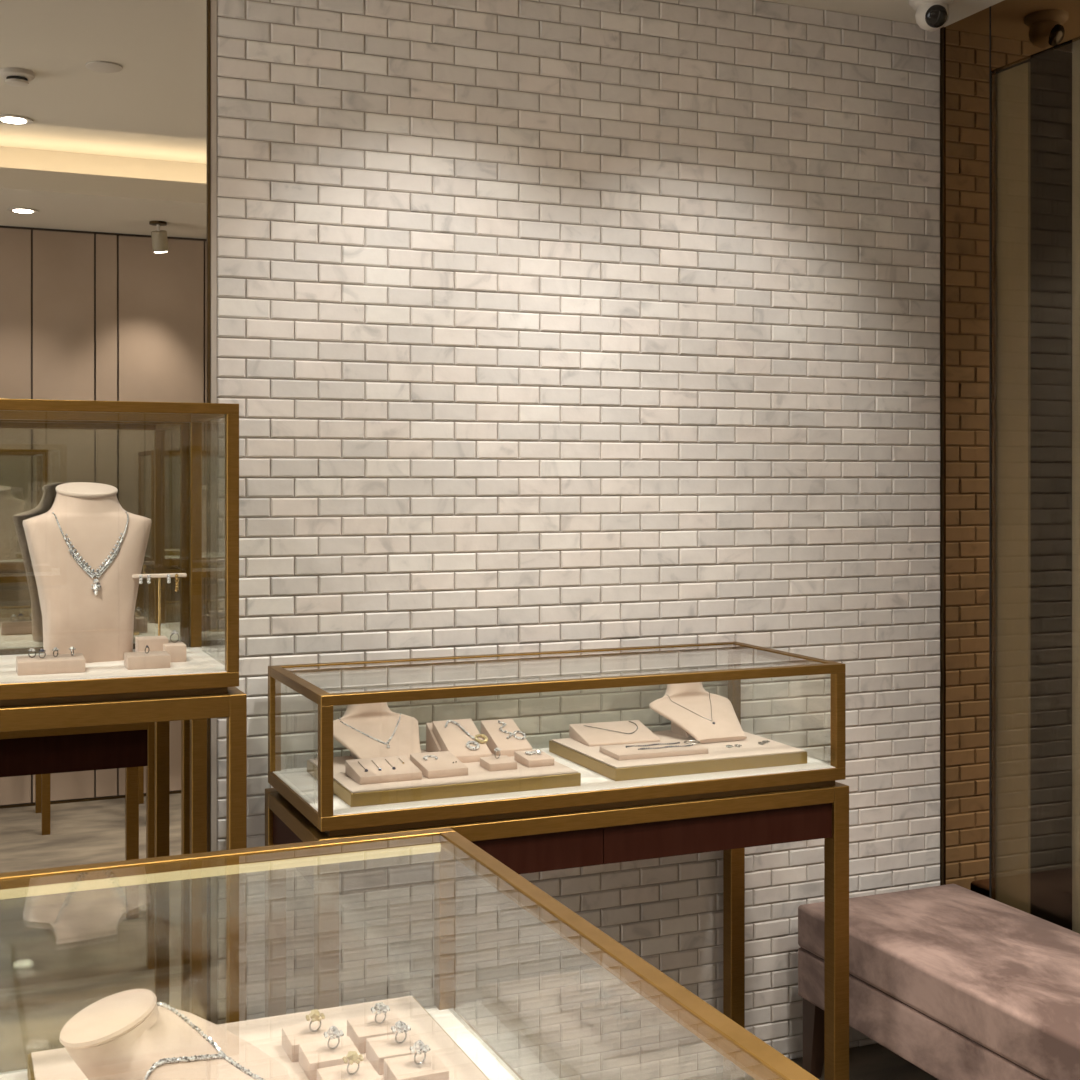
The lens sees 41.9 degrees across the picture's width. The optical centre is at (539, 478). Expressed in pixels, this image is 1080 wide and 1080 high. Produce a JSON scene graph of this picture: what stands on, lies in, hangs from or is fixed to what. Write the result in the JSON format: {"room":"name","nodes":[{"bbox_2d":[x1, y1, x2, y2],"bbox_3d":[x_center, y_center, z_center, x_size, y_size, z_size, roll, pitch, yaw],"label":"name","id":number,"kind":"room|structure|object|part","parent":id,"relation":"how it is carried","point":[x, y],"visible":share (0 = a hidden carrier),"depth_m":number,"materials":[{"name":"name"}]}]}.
{"room":"shop","nodes":[
{"label":"shop","id":0,"kind":"room"},
{"bbox_2d":[217,0,1071,1079],"bbox_3d":[0.501,0.138,3.778,2.721,2.846,0.106,0,0,-23],"label":"wall","id":1,"kind":"structure","parent":0,"point":[542,325],"depth_m":3.58,"materials":[{"name":"white brick"}]},
{"bbox_2d":[211,0,216,1024],"bbox_3d":[-0.743,0.143,3.207,0.013,2.836,0.027,0,0,-23],"label":"trim","id":2,"kind":"structure","parent":1,"relation":"attached to","point":[213,2],"depth_m":3.19,"materials":[{"name":"gold metal"}]},
{"bbox_2d":[940,27,943,884],"bbox_3d":[1.133,0.143,3.999,0.004,2.836,0.033,0,0,-23],"label":"trim","id":3,"kind":"structure","parent":1,"relation":"attached to","point":[942,28],"depth_m":3.99,"materials":[{"name":"brown metal"}]},
{"bbox_2d":[944,7,995,899],"bbox_3d":[1.181,0.143,3.918,0.020,2.836,0.219,0,0,-23],"label":"mirror","id":4,"kind":"object","parent":1,"relation":"attached to","point":[966,40],"visible":0.64,"depth_m":3.89,"materials":[{"name":"brown mirror"}]},
{"bbox_2d":[684,1043,938,1079],"bbox_3d":[-0.084,1.611,1.348,5.900,0.100,4.120,0,0,-23],"label":"floor","id":5,"kind":"structure","parent":0,"point":[875,1061],"depth_m":3.74,"materials":[{"name":"beige carpet"}]},
{"bbox_2d":[0,399,246,1022],"bbox_3d":[-1.119,0.708,2.736,1.006,1.706,0.469,0,0,-23],"label":"display case","id":6,"kind":"object","parent":5,"relation":"on","point":[200,688],"visible":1,"depth_m":2.71,"materials":[{"name":"gold metal"}]},
{"bbox_2d":[16,653,84,675],"bbox_3d":[-0.938,0.355,2.707,0.122,0.030,0.062,0,0,-23],"label":"block","id":7,"kind":"object","parent":6,"relation":"on","point":[63,663],"visible":1,"depth_m":2.69,"materials":[{"name":"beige fabric"}]},
{"bbox_2d":[28,648,35,657],"bbox_3d":[-0.971,0.333,2.700,0.013,0.019,0.013,0,0,39],"label":"ring","id":8,"kind":"object","parent":7,"relation":"on","point":[31,649],"visible":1,"depth_m":2.70,"materials":[{"name":"white metal"}]},
{"bbox_2d":[39,649,45,657],"bbox_3d":[-0.949,0.333,2.690,0.013,0.019,0.013,0,0,-19],"label":"ring","id":9,"kind":"object","parent":7,"relation":"on","point":[40,650],"visible":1,"depth_m":2.69,"materials":[{"name":"white metal"}]},
{"bbox_2d":[52,647,58,656],"bbox_3d":[-0.929,0.332,2.709,0.013,0.019,0.013,0,0,-7],"label":"ring","id":10,"kind":"object","parent":7,"relation":"on","point":[55,648],"visible":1,"depth_m":2.71,"materials":[{"name":"white metal"}]},
{"bbox_2d":[23,482,151,662],"bbox_3d":[-0.927,0.188,2.897,0.254,0.363,0.114,0,0,-32],"label":"bust","id":11,"kind":"object","parent":6,"relation":"on","point":[100,627],"visible":0.89,"depth_m":2.85,"materials":[{"name":"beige fabric"}]},
{"bbox_2d":[52,511,128,595],"bbox_3d":[-0.906,0.151,2.864,0.150,0.169,0.053,0,0,-32],"label":"necklace","id":12,"kind":"object","parent":11,"relation":"on","point":[96,586],"visible":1,"depth_m":2.85,"materials":[{"name":"white metal"}]},
{"bbox_2d":[91,579,100,595],"bbox_3d":[-0.894,0.218,2.848,0.020,0.034,0.013,0,0,-32],"label":"pendant","id":13,"kind":"object","parent":12,"relation":"attached to","point":[96,586],"depth_m":2.85,"materials":[{"name":"silver metal"}]},
{"bbox_3d":[-1.119,-0.140,2.736,0.935,0.006,0.398,0,0,-23],"label":"glass pane","id":14,"kind":"part","parent":6,"relation":"part of","materials":[{"name":"clear glass"}]},
{"bbox_3d":[-1.035,0.123,2.539,0.935,0.495,0.006,0,0,-23],"label":"glass pane","id":15,"kind":"part","parent":6,"relation":"part of","materials":[{"name":"clear glass"}]},
{"bbox_3d":[-1.119,-0.135,2.736,0.982,0.020,0.445,0,0,-23],"label":"frame","id":16,"kind":"part","parent":6,"relation":"part of","materials":[{"name":"gold metal"}]},
{"bbox_3d":[-1.119,0.386,2.736,0.982,0.028,0.445,0,0,-23],"label":"frame","id":17,"kind":"part","parent":6,"relation":"part of","materials":[{"name":"gold metal"}]},
{"bbox_3d":[-1.119,0.435,2.736,1.006,0.041,0.469,0,0,-23],"label":"table frame","id":18,"kind":"part","parent":6,"relation":"part of","materials":[{"name":"gold metal"}]},
{"bbox_2d":[124,651,169,669],"bbox_3d":[-0.774,0.357,2.780,0.081,0.027,0.064,0,0,-23],"label":"block","id":19,"kind":"object","parent":6,"relation":"on","point":[153,659],"visible":1,"depth_m":2.75,"materials":[{"name":"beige fabric"}]},
{"bbox_2d":[135,636,168,651],"bbox_3d":[-0.795,0.347,2.891,0.060,0.046,0.050,0,0,-23],"label":"block","id":20,"kind":"object","parent":6,"relation":"on","point":[155,643],"visible":0.51,"depth_m":2.87,"materials":[{"name":"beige fabric"}]},
{"bbox_2d":[132,573,186,635],"bbox_3d":[-0.788,0.283,2.922,0.110,0.174,0.040,0,0,-23],"label":"stand","id":21,"kind":"object","parent":6,"relation":"on","point":[159,576],"visible":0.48,"depth_m":2.92,"materials":[{"name":"yellow metal"}]},
{"bbox_2d":[139,575,142,583],"bbox_3d":[-0.819,0.206,2.899,0.008,0.020,0.007,0,0,-23],"label":"earring","id":22,"kind":"object","parent":21,"relation":"hanging from","point":[140,576],"visible":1,"depth_m":2.90,"materials":[{"name":"silver metal"}]},
{"bbox_2d":[147,574,150,583],"bbox_3d":[-0.805,0.206,2.905,0.008,0.020,0.008,0,0,-23],"label":"earring","id":23,"kind":"object","parent":21,"relation":"hanging from","point":[149,575],"visible":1,"depth_m":2.90,"materials":[{"name":"silver metal"}]},
{"bbox_3d":[-0.788,0.282,2.922,0.005,0.160,0.005,0,0,-23],"label":"stem","id":24,"kind":"part","parent":21,"relation":"part of","materials":[{"name":"yellow metal"}]},
{"bbox_2d":[167,574,170,582],"bbox_3d":[-0.768,0.206,2.921,0.008,0.020,0.008,0,0,-23],"label":"earring","id":25,"kind":"object","parent":21,"relation":"hanging from","point":[168,575],"visible":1,"depth_m":2.92,"materials":[{"name":"silver metal"}]},
{"bbox_2d":[175,574,178,591],"bbox_3d":[-0.753,0.215,2.927,0.008,0.038,0.008,0,0,-23],"label":"earring","id":26,"kind":"object","parent":21,"relation":"hanging from","point":[176,575],"visible":1,"depth_m":2.92,"materials":[{"name":"yellow metal"}]},
{"bbox_2d":[163,642,186,661],"bbox_3d":[-0.747,0.353,2.878,0.042,0.035,0.060,0,0,-23],"label":"block","id":27,"kind":"object","parent":6,"relation":"on","point":[177,651],"visible":0.77,"depth_m":2.85,"materials":[{"name":"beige fabric"}]},
{"bbox_2d":[170,630,178,642],"bbox_3d":[-0.747,0.322,2.886,0.016,0.026,0.016,0,0,4],"label":"ring","id":28,"kind":"object","parent":27,"relation":"on","point":[174,632],"visible":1,"depth_m":2.88,"materials":[{"name":"white metal"}]},
{"bbox_3d":[-0.760,0.123,3.117,0.024,0.498,0.024,0,0,-23],"label":"corner post","id":29,"kind":"part","parent":6,"relation":"part of","materials":[{"name":"gold metal"}]},
{"bbox_3d":[-0.756,0.987,3.127,0.033,1.146,0.033,0,0,-23],"label":"leg","id":30,"kind":"part","parent":6,"relation":"part of","materials":[{"name":"gold metal"}]},
{"bbox_3d":[-0.675,0.123,2.925,0.006,0.495,0.398,0,0,-23],"label":"glass pane","id":31,"kind":"part","parent":6,"relation":"part of","materials":[{"name":"clear glass"}]},
{"bbox_3d":[-0.595,0.123,2.729,0.024,0.498,0.024,0,0,-23],"label":"corner post","id":32,"kind":"part","parent":6,"relation":"part of","materials":[{"name":"gold metal"}]},
{"bbox_3d":[-0.586,0.987,2.726,0.033,1.146,0.033,0,0,-23],"label":"leg","id":33,"kind":"part","parent":6,"relation":"part of","materials":[{"name":"gold metal"}]},
{"bbox_2d":[0,827,818,1079],"bbox_3d":[-0.500,1.021,1.214,1.275,1.080,1.066,0,0,-23],"label":"display case","id":34,"kind":"object","parent":5,"relation":"on","point":[755,1057],"visible":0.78,"depth_m":1.75,"materials":[{"name":"gold metal"}]},
{"bbox_2d":[27,996,488,1079],"bbox_3d":[-0.317,0.708,1.621,0.490,0.028,0.405,0,0,-23],"label":"display tray","id":35,"kind":"object","parent":34,"relation":"on","point":[265,1034],"visible":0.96,"depth_m":1.75,"materials":[{"name":"beige fabric"}]},
{"bbox_2d":[59,989,288,1079],"bbox_3d":[-0.399,0.631,1.553,0.245,0.124,0.231,0,0,-13],"label":"bust","id":36,"kind":"object","parent":35,"relation":"on","point":[121,1035],"visible":0.98,"depth_m":1.52,"materials":[{"name":"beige fabric"}]},
{"bbox_2d":[144,1001,262,1079],"bbox_3d":[-0.372,0.633,1.556,0.142,0.063,0.183,0,0,-13],"label":"necklace","id":37,"kind":"object","parent":36,"relation":"on","point":[221,1054],"visible":0.92,"depth_m":1.55,"materials":[{"name":"silver metal"}]},
{"bbox_2d":[282,1020,340,1061],"bbox_3d":[-0.277,0.682,1.715,0.062,0.024,0.055,0,0,-23],"label":"block","id":38,"kind":"object","parent":35,"relation":"on","point":[293,1035],"visible":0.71,"depth_m":1.71,"materials":[{"name":"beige fabric"}]},
{"bbox_2d":[305,1009,324,1031],"bbox_3d":[-0.273,0.658,1.715,0.023,0.028,0.023,0,0,-16],"label":"ring","id":39,"kind":"object","parent":38,"relation":"on","point":[315,1015],"visible":1,"depth_m":1.71,"materials":[{"name":"gold metal"}]},
{"bbox_2d":[299,1036,360,1079],"bbox_3d":[-0.247,0.682,1.663,0.062,0.024,0.055,0,0,-23],"label":"block","id":40,"kind":"object","parent":35,"relation":"on","point":[313,1056],"visible":0.61,"depth_m":1.65,"materials":[{"name":"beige fabric"}]},
{"bbox_2d":[323,1026,343,1049],"bbox_3d":[-0.243,0.658,1.662,0.023,0.027,0.023,0,0,-17],"label":"ring","id":41,"kind":"object","parent":40,"relation":"on","point":[333,1031],"visible":1,"depth_m":1.66,"materials":[{"name":"white metal"}]},
{"bbox_2d":[317,1061,380,1079],"bbox_3d":[-0.215,0.682,1.592,0.062,0.024,0.055,0,0,-23],"label":"block","id":42,"kind":"object","parent":35,"relation":"on","point":[366,1071],"visible":1,"depth_m":1.60,"materials":[{"name":"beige fabric"}]},
{"bbox_2d":[342,1051,363,1074],"bbox_3d":[-0.210,0.658,1.592,0.023,0.026,0.023,0,0,28],"label":"ring","id":43,"kind":"object","parent":42,"relation":"on","point":[353,1057],"visible":1,"depth_m":1.59,"materials":[{"name":"gold metal"}]},
{"bbox_2d":[347,1012,400,1053],"bbox_3d":[-0.201,0.682,1.740,0.062,0.024,0.055,0,0,-23],"label":"block","id":44,"kind":"object","parent":35,"relation":"on","point":[359,1029],"visible":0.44,"depth_m":1.73,"materials":[{"name":"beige fabric"}]},
{"bbox_2d":[371,1002,389,1023],"bbox_3d":[-0.197,0.658,1.740,0.023,0.026,0.023,0,0,-17],"label":"ring","id":45,"kind":"object","parent":44,"relation":"on","point":[380,1007],"visible":1,"depth_m":1.74,"materials":[{"name":"white metal"}]},
{"bbox_2d":[366,1031,427,1074],"bbox_3d":[-0.170,0.682,1.679,0.062,0.024,0.055,0,0,-23],"label":"block","id":46,"kind":"object","parent":35,"relation":"on","point":[379,1048],"visible":0.7,"depth_m":1.67,"materials":[{"name":"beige fabric"}]},
{"bbox_2d":[391,1020,410,1043],"bbox_3d":[-0.165,0.658,1.679,0.023,0.028,0.023,0,0,26],"label":"ring","id":47,"kind":"object","parent":46,"relation":"on","point":[400,1026],"visible":1,"depth_m":1.68,"materials":[{"name":"white metal"}]},
{"bbox_2d":[384,1051,448,1079],"bbox_3d":[-0.142,0.682,1.620,0.062,0.024,0.055,0,0,-23],"label":"block","id":48,"kind":"object","parent":35,"relation":"on","point":[401,1067],"visible":1,"depth_m":1.61,"materials":[{"name":"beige fabric"}]},
{"bbox_2d":[410,1040,430,1064],"bbox_3d":[-0.138,0.658,1.619,0.023,0.028,0.023,0,0,27],"label":"ring","id":49,"kind":"object","parent":48,"relation":"on","point":[420,1047],"visible":1,"depth_m":1.61,"materials":[{"name":"white metal"}]},
{"bbox_3d":[-0.500,0.735,1.214,1.269,0.023,1.060,0,0,-23],"label":"frame","id":50,"kind":"part","parent":34,"relation":"part of","materials":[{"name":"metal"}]},
{"bbox_3d":[-0.130,0.612,1.935,0.024,0.224,0.024,0,0,-23],"label":"corner post","id":51,"kind":"part","parent":34,"relation":"part of","materials":[{"name":"gold metal"}]},
{"bbox_2d":[265,642,848,1079],"bbox_3d":[0.042,0.992,3.219,1.238,1.137,0.497,0,0,-23],"label":"display case","id":52,"kind":"object","parent":5,"relation":"on","point":[602,820],"visible":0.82,"depth_m":3.10,"materials":[{"name":"gold metal"}]},
{"bbox_3d":[-0.601,0.552,3.195,0.025,0.218,0.025,0,0,-23],"label":"corner post","id":53,"kind":"part","parent":52,"relation":"part of","materials":[{"name":"gold metal"}]},
{"bbox_3d":[-0.598,1.132,3.194,0.041,0.858,0.041,0,0,-23],"label":"leg","id":54,"kind":"part","parent":52,"relation":"part of","materials":[{"name":"gold metal"}]},
{"bbox_3d":[-0.510,0.779,2.984,0.018,0.080,0.415,0,0,-23],"label":"panel","id":55,"kind":"part","parent":52,"relation":"part of","materials":[{"name":"brown paint"}]},
{"bbox_3d":[-0.421,0.552,2.772,0.025,0.218,0.025,0,0,-23],"label":"corner post","id":56,"kind":"part","parent":52,"relation":"part of","materials":[{"name":"gold metal"}]},
{"bbox_3d":[-0.420,1.132,2.775,0.041,0.858,0.041,0,0,-23],"label":"leg","id":57,"kind":"part","parent":52,"relation":"part of","materials":[{"name":"gold metal"}]},
{"bbox_2d":[307,750,580,806],"bbox_3d":[-0.218,0.644,3.105,0.508,0.030,0.371,0,0,-23],"label":"display tray","id":58,"kind":"object","parent":52,"relation":"on","point":[479,780],"visible":0.62,"depth_m":2.95,"materials":[{"name":"beige fabric"}]},
{"bbox_2d":[333,702,420,759],"bbox_3d":[-0.362,0.558,3.167,0.227,0.141,0.224,0,0,-26],"label":"bust","id":59,"kind":"object","parent":58,"relation":"on","point":[376,720],"visible":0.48,"depth_m":3.17,"materials":[{"name":"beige fabric"}]},
{"bbox_2d":[338,713,400,747],"bbox_3d":[-0.361,0.567,3.165,0.152,0.056,0.127,0,0,-26],"label":"necklace","id":60,"kind":"object","parent":59,"relation":"on","point":[395,729],"visible":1,"depth_m":3.15,"materials":[{"name":"silver metal"}]},
{"bbox_2d":[345,755,421,784],"bbox_3d":[-0.331,0.614,2.983,0.134,0.030,0.118,0,0,-23],"label":"block","id":61,"kind":"object","parent":58,"relation":"on","point":[407,771],"visible":0.99,"depth_m":2.96,"materials":[{"name":"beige fabric"}]},
{"bbox_2d":[426,722,440,751],"bbox_3d":[-0.233,0.596,3.230,0.030,0.065,0.090,0,0,-23],"label":"block","id":62,"kind":"object","parent":58,"relation":"on","point":[432,745],"visible":0.48,"depth_m":3.23,"materials":[{"name":"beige fabric"}]},
{"bbox_2d":[410,751,467,778],"bbox_3d":[-0.218,0.614,3.038,0.090,0.030,0.128,0,0,-23],"label":"block","id":63,"kind":"object","parent":58,"relation":"on","point":[443,766],"visible":0.87,"depth_m":3.01,"materials":[{"name":"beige fabric"}]},
{"bbox_2d":[423,755,437,759],"bbox_3d":[-0.238,0.601,3.048,0.031,0.006,0.031,0,0,-23],"label":"brooch","id":64,"kind":"object","parent":63,"relation":"on","point":[432,756],"visible":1,"depth_m":3.05,"materials":[{"name":"white metal"}]},
{"bbox_2d":[433,719,491,762],"bbox_3d":[-0.177,0.592,3.197,0.095,0.073,0.135,0,0,-23],"label":"block","id":65,"kind":"object","parent":58,"relation":"on","point":[452,738],"visible":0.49,"depth_m":3.19,"materials":[{"name":"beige fabric"}]},
{"bbox_2d":[445,720,474,738],"bbox_3d":[-0.179,0.571,3.221,0.080,0.036,0.034,0,0,22],"label":"bracelet","id":66,"kind":"object","parent":65,"relation":"on","point":[448,721],"visible":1,"depth_m":3.23,"materials":[{"name":"white metal"}]},
{"bbox_2d":[466,741,479,749],"bbox_3d":[-0.151,0.597,3.164,0.031,0.018,0.031,0,0,-23],"label":"ring","id":67,"kind":"object","parent":65,"relation":"on","point":[468,743],"visible":1,"depth_m":3.16,"materials":[{"name":"white metal"}]},
{"bbox_2d":[475,734,487,743],"bbox_3d":[-0.133,0.588,3.195,0.031,0.018,0.032,0,0,-23],"label":"ring","id":68,"kind":"object","parent":65,"relation":"on","point":[485,740],"visible":1,"depth_m":3.19,"materials":[{"name":"gold metal"}]},
{"bbox_2d":[480,755,516,770],"bbox_3d":[-0.091,0.620,3.078,0.064,0.019,0.066,0,0,-23],"label":"block","id":69,"kind":"object","parent":58,"relation":"on","point":[504,762],"visible":1,"depth_m":3.06,"materials":[{"name":"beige fabric"}]},
{"bbox_2d":[494,747,500,758],"bbox_3d":[-0.093,0.598,3.083,0.016,0.025,0.016,0,0,3],"label":"ring","id":70,"kind":"object","parent":69,"relation":"on","point":[497,748],"visible":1,"depth_m":3.08,"materials":[{"name":"white metal"}]},
{"bbox_2d":[481,719,531,756],"bbox_3d":[-0.078,0.597,3.263,0.080,0.063,0.125,0,0,-23],"label":"block","id":71,"kind":"object","parent":58,"relation":"on","point":[490,728],"visible":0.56,"depth_m":3.25,"materials":[{"name":"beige fabric"}]},
{"bbox_2d":[498,720,512,738],"bbox_3d":[-0.082,0.581,3.274,0.026,0.032,0.073,0,0,-23],"label":"bracelet","id":72,"kind":"object","parent":71,"relation":"hanging from","point":[499,721],"visible":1,"depth_m":3.27,"materials":[{"name":"white metal"}]},
{"bbox_2d":[513,730,525,739],"bbox_3d":[-0.047,0.592,3.259,0.030,0.017,0.035,0,0,-23],"label":"ring","id":73,"kind":"object","parent":71,"relation":"on","point":[518,731],"visible":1,"depth_m":3.26,"materials":[{"name":"white metal"}]},
{"bbox_2d":[514,749,553,766],"bbox_3d":[-0.013,0.619,3.127,0.062,0.021,0.085,0,0,-23],"label":"block","id":74,"kind":"object","parent":58,"relation":"on","point":[543,759],"visible":0.93,"depth_m":3.10,"materials":[{"name":"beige fabric"}]},
{"bbox_2d":[525,750,540,754],"bbox_3d":[-0.015,0.607,3.132,0.035,0.007,0.027,0,0,-23],"label":"ring","id":75,"kind":"object","parent":74,"relation":"on","point":[535,751],"visible":1,"depth_m":3.13,"materials":[{"name":"white metal"}]},
{"bbox_3d":[-0.135,0.779,2.894,0.577,0.080,0.018,0,0,-23],"label":"drawer","id":76,"kind":"part","parent":52,"relation":"part of","materials":[{"name":"brown paint"}]},
{"bbox_3d":[0.042,0.720,3.219,1.238,0.034,0.497,0,0,-23],"label":"table frame","id":77,"kind":"part","parent":52,"relation":"part of","materials":[{"name":"gold metal"}]},
{"bbox_3d":[0.042,0.429,3.219,1.176,0.006,0.435,0,0,-23],"label":"glass pane","id":78,"kind":"part","parent":52,"relation":"part of","materials":[{"name":"clear glass"}]},
{"bbox_3d":[0.042,0.434,3.219,1.226,0.020,0.485,0,0,-23],"label":"frame","id":79,"kind":"part","parent":52,"relation":"part of","materials":[{"name":"gold metal"}]},
{"bbox_3d":[0.042,0.675,3.219,1.226,0.028,0.485,0,0,-23],"label":"frame","id":80,"kind":"part","parent":52,"relation":"part of","materials":[{"name":"gold metal"}]},
{"bbox_2d":[549,730,806,780],"bbox_3d":[0.321,0.644,3.342,0.494,0.030,0.366,0,0,-23],"label":"display tray","id":81,"kind":"object","parent":52,"relation":"on","point":[751,755],"visible":0.73,"depth_m":3.22,"materials":[{"name":"beige fabric"}]},
{"bbox_2d":[569,720,659,746],"bbox_3d":[0.180,0.613,3.410,0.185,0.032,0.130,0,0,-20],"label":"block","id":82,"kind":"object","parent":81,"relation":"on","point":[589,736],"visible":1,"depth_m":3.40,"materials":[{"name":"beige fabric"}]},
{"bbox_2d":[583,721,637,733],"bbox_3d":[0.180,0.605,3.424,0.135,0.018,0.078,0,0,-23],"label":"necklace","id":83,"kind":"object","parent":82,"relation":"on","point":[629,721],"visible":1,"depth_m":3.42,"materials":[{"name":"white metal"}]},
{"bbox_2d":[600,740,707,760],"bbox_3d":[0.261,0.623,3.244,0.225,0.013,0.110,0,0,-21],"label":"block","id":84,"kind":"object","parent":81,"relation":"on","point":[619,752],"visible":0.84,"depth_m":3.21,"materials":[{"name":"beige fabric"}]},
{"bbox_2d":[625,742,679,747],"bbox_3d":[0.261,0.614,3.263,0.140,0.005,0.010,0,0,-21],"label":"bracelet","id":85,"kind":"object","parent":84,"relation":"on","point":[675,742],"visible":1,"depth_m":3.26,"materials":[{"name":"silver metal"}]},
{"bbox_2d":[638,744,692,749],"bbox_3d":[0.288,0.614,3.234,0.142,0.005,0.011,0,0,-21],"label":"bracelet","id":86,"kind":"object","parent":84,"relation":"on","point":[644,748],"visible":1,"depth_m":3.23,"materials":[{"name":"silver metal"}]},
{"bbox_2d":[684,740,699,743],"bbox_3d":[0.353,0.612,3.283,0.039,0.003,0.039,0,0,-23],"label":"ring","id":87,"kind":"object","parent":84,"relation":"on","point":[686,741],"visible":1,"depth_m":3.29,"materials":[{"name":"white metal"}]},
{"bbox_2d":[649,682,746,742],"bbox_3d":[0.393,0.558,3.470,0.227,0.141,0.224,0,0,-23],"label":"bust","id":88,"kind":"object","parent":81,"relation":"on","point":[693,697],"visible":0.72,"depth_m":3.46,"materials":[{"name":"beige fabric"}]},
{"bbox_2d":[667,692,714,723],"bbox_3d":[0.394,0.565,3.468,0.122,0.060,0.126,0,0,-23],"label":"necklace","id":89,"kind":"object","parent":88,"relation":"on","point":[709,692],"visible":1,"depth_m":3.46,"materials":[{"name":"white metal"}]},
{"bbox_3d":[0.398,0.779,3.121,0.577,0.080,0.018,0,0,-23],"label":"drawer","id":90,"kind":"part","parent":52,"relation":"part of","materials":[{"name":"brown paint"}]},
{"bbox_3d":[0.503,1.132,3.663,0.041,0.858,0.041,0,0,-23],"label":"leg","id":91,"kind":"part","parent":52,"relation":"part of","materials":[{"name":"gold metal"}]},
{"bbox_3d":[0.504,0.552,3.665,0.025,0.218,0.025,0,0,-23],"label":"corner post","id":92,"kind":"part","parent":52,"relation":"part of","materials":[{"name":"gold metal"}]},
{"bbox_3d":[0.682,1.132,3.243,0.041,0.858,0.041,0,0,-23],"label":"leg","id":93,"kind":"part","parent":52,"relation":"part of","materials":[{"name":"gold metal"}]},
{"bbox_3d":[0.684,0.552,3.242,0.025,0.218,0.025,0,0,-23],"label":"corner post","id":94,"kind":"part","parent":52,"relation":"part of","materials":[{"name":"gold metal"}]},
{"bbox_2d":[798,884,1079,1079],"bbox_3d":[1.177,1.331,3.180,0.515,0.460,1.365,0,0,-23],"label":"bench","id":95,"kind":"object","parent":5,"relation":"on","point":[957,982],"visible":0.87,"depth_m":3.29,"materials":[{"name":"fabric"}]},
{"bbox_3d":[0.727,1.458,3.685,0.058,0.206,0.058,0,0,-23],"label":"leg","id":96,"kind":"part","parent":95,"relation":"part of","materials":[{"name":"brown wood"}]},
{"bbox_2d":[1072,40,1079,933],"bbox_3d":[1.545,0.206,3.384,0.096,2.690,0.684,0,0,-23],"label":"curtain","id":97,"kind":"object","parent":5,"relation":"on","point":[1075,45],"visible":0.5,"depth_m":3.64,"materials":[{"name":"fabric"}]},
{"bbox_2d":[763,0,1071,51],"bbox_3d":[-0.084,-1.364,1.348,5.900,0.323,4.120,0,0,-23],"label":"ceiling","id":98,"kind":"structure","parent":0,"point":[894,10],"depth_m":3.82,"materials":[{"name":"beige paint"}]},
{"bbox_2d":[909,0,953,31],"bbox_3d":[1.035,-1.231,3.736,0.116,0.088,0.116,0,0,-23],"label":"security camera","id":99,"kind":"object","parent":98,"relation":"attached to","point":[931,15],"visible":1,"depth_m":3.70,"materials":[{"name":"beige plastic"}]},
{"bbox_3d":[2.292,0.231,1.406,0.100,2.660,2.168,0,0,-23],"label":"wall","id":100,"kind":"structure","parent":0,"visible":0},
{"bbox_2d":[989,6,1029,913],"bbox_3d":[1.240,0.143,3.800,0.039,2.836,0.182,0,0,-23],"label":"trim","id":101,"kind":"structure","parent":100,"relation":"attached to","point":[1013,84],"depth_m":3.78,"materials":[{"name":"brown paint"}]},
{"bbox_2d":[991,0,1079,71],"bbox_3d":[1.953,-1.188,2.103,0.020,0.174,3.716,0,0,-23],"label":"mirror","id":102,"kind":"object","parent":100,"relation":"attached to","point":[1021,30],"visible":1,"depth_m":3.67,"materials":[{"name":"brown mirror"}]},
{"bbox_3d":[-2.138,0.143,2.670,2.956,2.836,0.078,0,0,-23],"label":"wall","id":103,"kind":"structure","parent":0,"visible":0},
{"bbox_2d":[0,0,206,1071],"bbox_3d":[-2.118,0.143,2.624,2.956,2.836,0.020,0,0,-23],"label":"wall mirror","id":104,"kind":"object","parent":103,"relation":"attached to","point":[103,103],"visible":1,"depth_m":3.10,"materials":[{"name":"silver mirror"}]},
{"bbox_2d":[207,0,210,1021],"bbox_3d":[-0.753,0.143,3.202,0.007,2.836,0.028,0,0,-23],"label":"trim","id":105,"kind":"structure","parent":103,"relation":"attached to","point":[208,1],"depth_m":3.19,"materials":[{"name":"brown metal"}]}
]}

